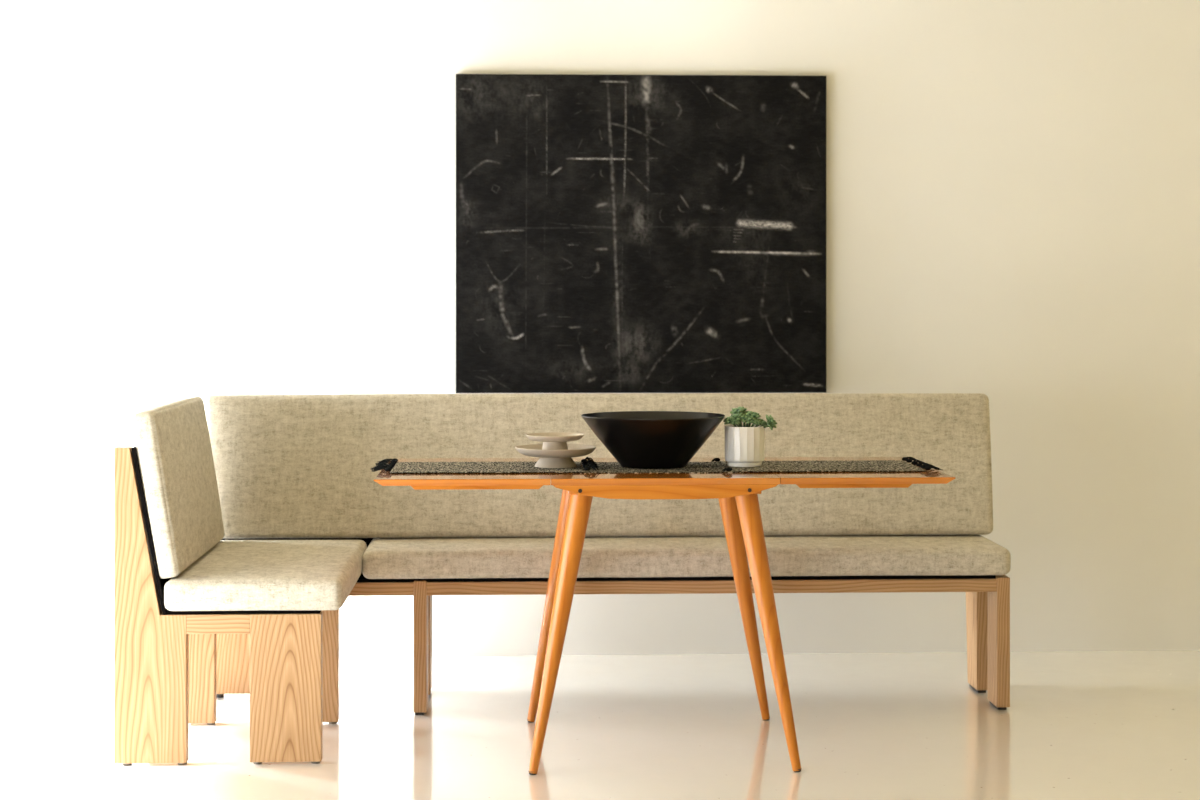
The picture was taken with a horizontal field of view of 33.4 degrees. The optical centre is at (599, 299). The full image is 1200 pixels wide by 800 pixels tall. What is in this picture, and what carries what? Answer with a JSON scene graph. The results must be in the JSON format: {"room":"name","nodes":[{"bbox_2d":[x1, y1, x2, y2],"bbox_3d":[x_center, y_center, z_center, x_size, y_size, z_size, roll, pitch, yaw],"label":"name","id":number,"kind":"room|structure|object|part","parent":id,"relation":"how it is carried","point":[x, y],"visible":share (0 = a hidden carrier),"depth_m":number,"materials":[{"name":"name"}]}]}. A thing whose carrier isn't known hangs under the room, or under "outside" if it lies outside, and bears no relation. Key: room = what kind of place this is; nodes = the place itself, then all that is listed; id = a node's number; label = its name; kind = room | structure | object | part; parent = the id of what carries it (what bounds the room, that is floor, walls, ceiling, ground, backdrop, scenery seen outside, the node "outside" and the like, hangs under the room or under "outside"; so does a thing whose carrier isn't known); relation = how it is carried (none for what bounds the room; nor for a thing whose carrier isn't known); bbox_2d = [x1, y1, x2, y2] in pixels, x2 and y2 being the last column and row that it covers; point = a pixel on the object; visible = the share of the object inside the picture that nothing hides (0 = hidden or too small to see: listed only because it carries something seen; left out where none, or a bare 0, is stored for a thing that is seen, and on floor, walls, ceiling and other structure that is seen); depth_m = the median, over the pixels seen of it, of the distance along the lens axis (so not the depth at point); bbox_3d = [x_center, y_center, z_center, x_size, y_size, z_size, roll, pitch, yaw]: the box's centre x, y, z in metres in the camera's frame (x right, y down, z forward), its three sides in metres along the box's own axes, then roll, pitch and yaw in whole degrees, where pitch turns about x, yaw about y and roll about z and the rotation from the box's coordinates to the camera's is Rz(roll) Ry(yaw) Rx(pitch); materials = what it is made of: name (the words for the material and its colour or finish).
{"room":"dining room","nodes":[
{"label":"dining room","id":0,"kind":"room"},
{"bbox_2d":[0,0,1199,658],"bbox_3d":[-0.087,-0.310,6.762,4.800,3.000,0.120,0,0,-2],"label":"wall","id":1,"kind":"structure","parent":0,"point":[203,199],"depth_m":6.71,"materials":[{"name":"white paint"}]},
{"bbox_2d":[456,74,825,392],"bbox_3d":[0.139,-0.221,6.693,1.240,1.062,0.035,0,0,-2],"label":"painting","id":2,"kind":"object","parent":1,"relation":"attached to","point":[615,233],"visible":1,"depth_m":6.67,"materials":[{"name":"black paint"}]},
{"bbox_2d":[0,650,1199,799],"bbox_3d":[0.091,1.250,2.556,4.800,0.120,8.500,0,0,-2],"label":"floor","id":3,"kind":"structure","parent":0,"point":[1076,725],"depth_m":5.48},
{"bbox_2d":[114,446,338,765],"bbox_3d":[-0.990,0.783,5.407,0.526,0.813,0.588,0,0,-2],"label":"bench","id":4,"kind":"object","parent":3,"relation":"on","point":[165,661],"visible":0.77,"depth_m":5.11,"materials":[{"name":"brown wood"}]},
{"bbox_3d":[-1.149,0.780,5.125,0.183,0.806,0.038,0,0,-2],"label":"post","id":5,"kind":"part","parent":4,"relation":"part of","materials":[{"name":"brown wood"}]},
{"bbox_3d":[-1.170,0.780,5.606,0.183,0.806,0.038,0,0,-2],"label":"post","id":6,"kind":"part","parent":4,"relation":"part of","materials":[{"name":"brown wood"}]},
{"bbox_3d":[-0.977,0.830,5.132,0.161,0.049,0.037,0,0,-2],"label":"rail","id":7,"kind":"part","parent":4,"relation":"part of","materials":[{"name":"brown wood"}]},
{"bbox_2d":[164,540,366,610],"bbox_3d":[-0.905,0.755,5.545,0.464,0.086,0.883,0,0,-2],"label":"seat cushion","id":8,"kind":"object","parent":4,"relation":"on","point":[233,575],"visible":0.89,"depth_m":5.17,"materials":[{"name":"fabric"}]},
{"bbox_2d":[132,396,224,578],"bbox_3d":[-1.155,0.499,5.521,0.127,0.434,0.832,0,0,-2],"label":"cushion","id":9,"kind":"object","parent":8,"relation":"on","point":[173,443],"visible":1,"depth_m":5.27,"materials":[{"name":"fabric"}]},
{"bbox_3d":[-0.806,0.994,5.139,0.182,0.378,0.038,0,0,-2],"label":"leg","id":10,"kind":"part","parent":4,"relation":"part of","materials":[{"name":"brown wood"}]},
{"bbox_3d":[-0.826,0.994,5.621,0.182,0.378,0.038,0,0,-2],"label":"leg","id":11,"kind":"part","parent":4,"relation":"part of","materials":[{"name":"brown wood"}]},
{"bbox_2d":[217,538,1009,714],"bbox_3d":[-0.032,0.783,5.978,2.424,0.813,0.463,0,0,-2],"label":"bench","id":12,"kind":"object","parent":3,"relation":"on","point":[987,596],"visible":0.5,"depth_m":5.79,"materials":[{"name":"brown wood"}]},
{"bbox_3d":[-1.041,0.994,6.000,0.370,0.369,0.038,0,0,-2],"label":"leg","id":13,"kind":"part","parent":12,"relation":"part of","materials":[{"name":"brown wood"}]},
{"bbox_3d":[-0.879,0.828,5.731,0.690,0.037,0.038,0,0,-2],"label":"rail","id":14,"kind":"part","parent":12,"relation":"part of","materials":[{"name":"brown wood"}]},
{"bbox_3d":[-0.518,0.993,5.785,0.037,0.376,0.120,0,0,-2],"label":"leg","id":15,"kind":"part","parent":12,"relation":"part of","materials":[{"name":"brown wood"}]},
{"bbox_3d":[-0.530,0.779,6.084,0.037,0.804,0.208,0,0,-2],"label":"post","id":16,"kind":"part","parent":12,"relation":"part of","materials":[{"name":"brown wood"}]},
{"bbox_2d":[362,535,1010,578],"bbox_3d":[0.248,0.757,5.931,1.878,0.085,0.380,0,0,-2],"label":"seat cushion","id":17,"kind":"object","parent":12,"relation":"on","point":[851,555],"visible":0.88,"depth_m":5.76,"materials":[{"name":"fabric"}]},
{"bbox_2d":[205,393,992,538],"bbox_3d":[0.002,0.501,6.068,2.388,0.432,0.129,0,0,-2],"label":"cushion","id":18,"kind":"object","parent":17,"relation":"on","point":[287,466],"visible":0.8,"depth_m":6.03,"materials":[{"name":"fabric"}]},
{"bbox_3d":[0.326,0.828,5.782,1.649,0.037,0.038,0,0,-2],"label":"rail","id":19,"kind":"part","parent":12,"relation":"part of","materials":[{"name":"brown wood"}]},
{"bbox_3d":[1.155,0.779,6.155,0.038,0.804,0.208,0,0,-2],"label":"post","id":20,"kind":"part","parent":12,"relation":"part of","materials":[{"name":"brown wood"}]},
{"bbox_3d":[1.167,0.993,5.857,0.038,0.376,0.120,0,0,-2],"label":"leg","id":21,"kind":"part","parent":12,"relation":"part of","materials":[{"name":"brown wood"}]},
{"bbox_2d":[374,457,955,774],"bbox_3d":[0.152,0.819,5.344,1.462,0.743,0.665,0,0,-2],"label":"table","id":22,"kind":"object","parent":3,"relation":"on","point":[736,493],"visible":0.91,"depth_m":5.05,"materials":[{"name":"orange wood"}]},
{"bbox_2d":[371,457,599,472],"bbox_3d":[-0.304,0.435,5.317,0.604,0.018,0.362,0,0,-2],"label":"placemat","id":23,"kind":"object","parent":22,"relation":"on","point":[387,465],"visible":0.94,"depth_m":5.28,"materials":[{"name":"grey fabric"}]},
{"bbox_2d":[515,444,595,467],"bbox_3d":[-0.118,0.416,5.315,0.216,0.053,0.216,0,0,-2],"label":"dish","id":24,"kind":"object","parent":23,"relation":"on","point":[548,458],"visible":0.98,"depth_m":5.27,"materials":[{"name":"beige ceramic"}]},
{"bbox_2d":[526,432,583,449],"bbox_3d":[-0.120,0.384,5.315,0.157,0.053,0.157,0,0,-2],"label":"dish","id":25,"kind":"object","parent":24,"relation":"on","point":[551,440],"visible":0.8,"depth_m":5.28,"materials":[{"name":"beige ceramic"}]},
{"bbox_3d":[-0.120,0.366,5.315,0.157,0.017,0.157,0,0,-2],"label":"dish","id":26,"kind":"part","parent":25,"relation":"part of","materials":[{"name":"beige ceramic"}]},
{"bbox_3d":[-0.118,0.402,5.315,0.216,0.025,0.216,0,0,-2],"label":"dish","id":27,"kind":"part","parent":24,"relation":"part of","materials":[{"name":"beige ceramic"}]},
{"bbox_3d":[-0.124,0.837,5.613,0.173,0.702,0.058,0,0,16],"label":"leg","id":28,"kind":"part","parent":22,"relation":"part of","materials":[{"name":"orange wood"}]},
{"bbox_3d":[-0.101,0.837,5.052,0.173,0.702,0.058,0,0,-21],"label":"leg","id":29,"kind":"part","parent":22,"relation":"part of","materials":[{"name":"orange wood"}]},
{"bbox_2d":[585,462,741,472],"bbox_3d":[0.141,0.446,5.331,0.436,0.002,0.344,0,0,-2],"label":"placemat","id":30,"kind":"object","parent":22,"relation":"on","point":[605,467],"visible":0.68,"depth_m":5.25,"materials":[{"name":"grey fabric"}]},
{"bbox_2d":[581,411,724,468],"bbox_3d":[0.142,0.376,5.346,0.384,0.138,0.384,0,0,-2],"label":"bowl","id":31,"kind":"object","parent":30,"relation":"on","point":[635,439],"visible":1,"depth_m":5.23,"materials":[{"name":"black ceramic"}]},
{"bbox_3d":[0.403,0.837,5.635,0.173,0.702,0.058,0,0,-21],"label":"leg","id":32,"kind":"part","parent":22,"relation":"part of","materials":[{"name":"orange wood"}]},
{"bbox_3d":[0.427,0.837,5.074,0.173,0.702,0.058,0,0,16],"label":"leg","id":33,"kind":"part","parent":22,"relation":"part of","materials":[{"name":"orange wood"}]},
{"bbox_2d":[711,457,941,471],"bbox_3d":[0.599,0.438,5.345,0.579,0.013,0.353,0,0,-2],"label":"placemat","id":34,"kind":"object","parent":22,"relation":"on","point":[820,465],"visible":0.96,"depth_m":5.32,"materials":[{"name":"grey fabric"}]},
{"bbox_2d":[723,406,777,466],"bbox_3d":[0.400,0.363,5.344,0.143,0.159,0.108,0,0,-2],"label":"potted succulent","id":35,"kind":"object","parent":34,"relation":"on","point":[744,444],"visible":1,"depth_m":5.30,"materials":[{"name":"white ceramic"}]},
{"bbox_2d":[725,425,764,466],"bbox_3d":[0.387,0.390,5.343,0.106,0.106,0.108,0,0,-2],"label":"pot","id":36,"kind":"object","parent":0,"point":[744,444],"depth_m":5.30,"materials":[{"name":"white ceramic"}]}
]}

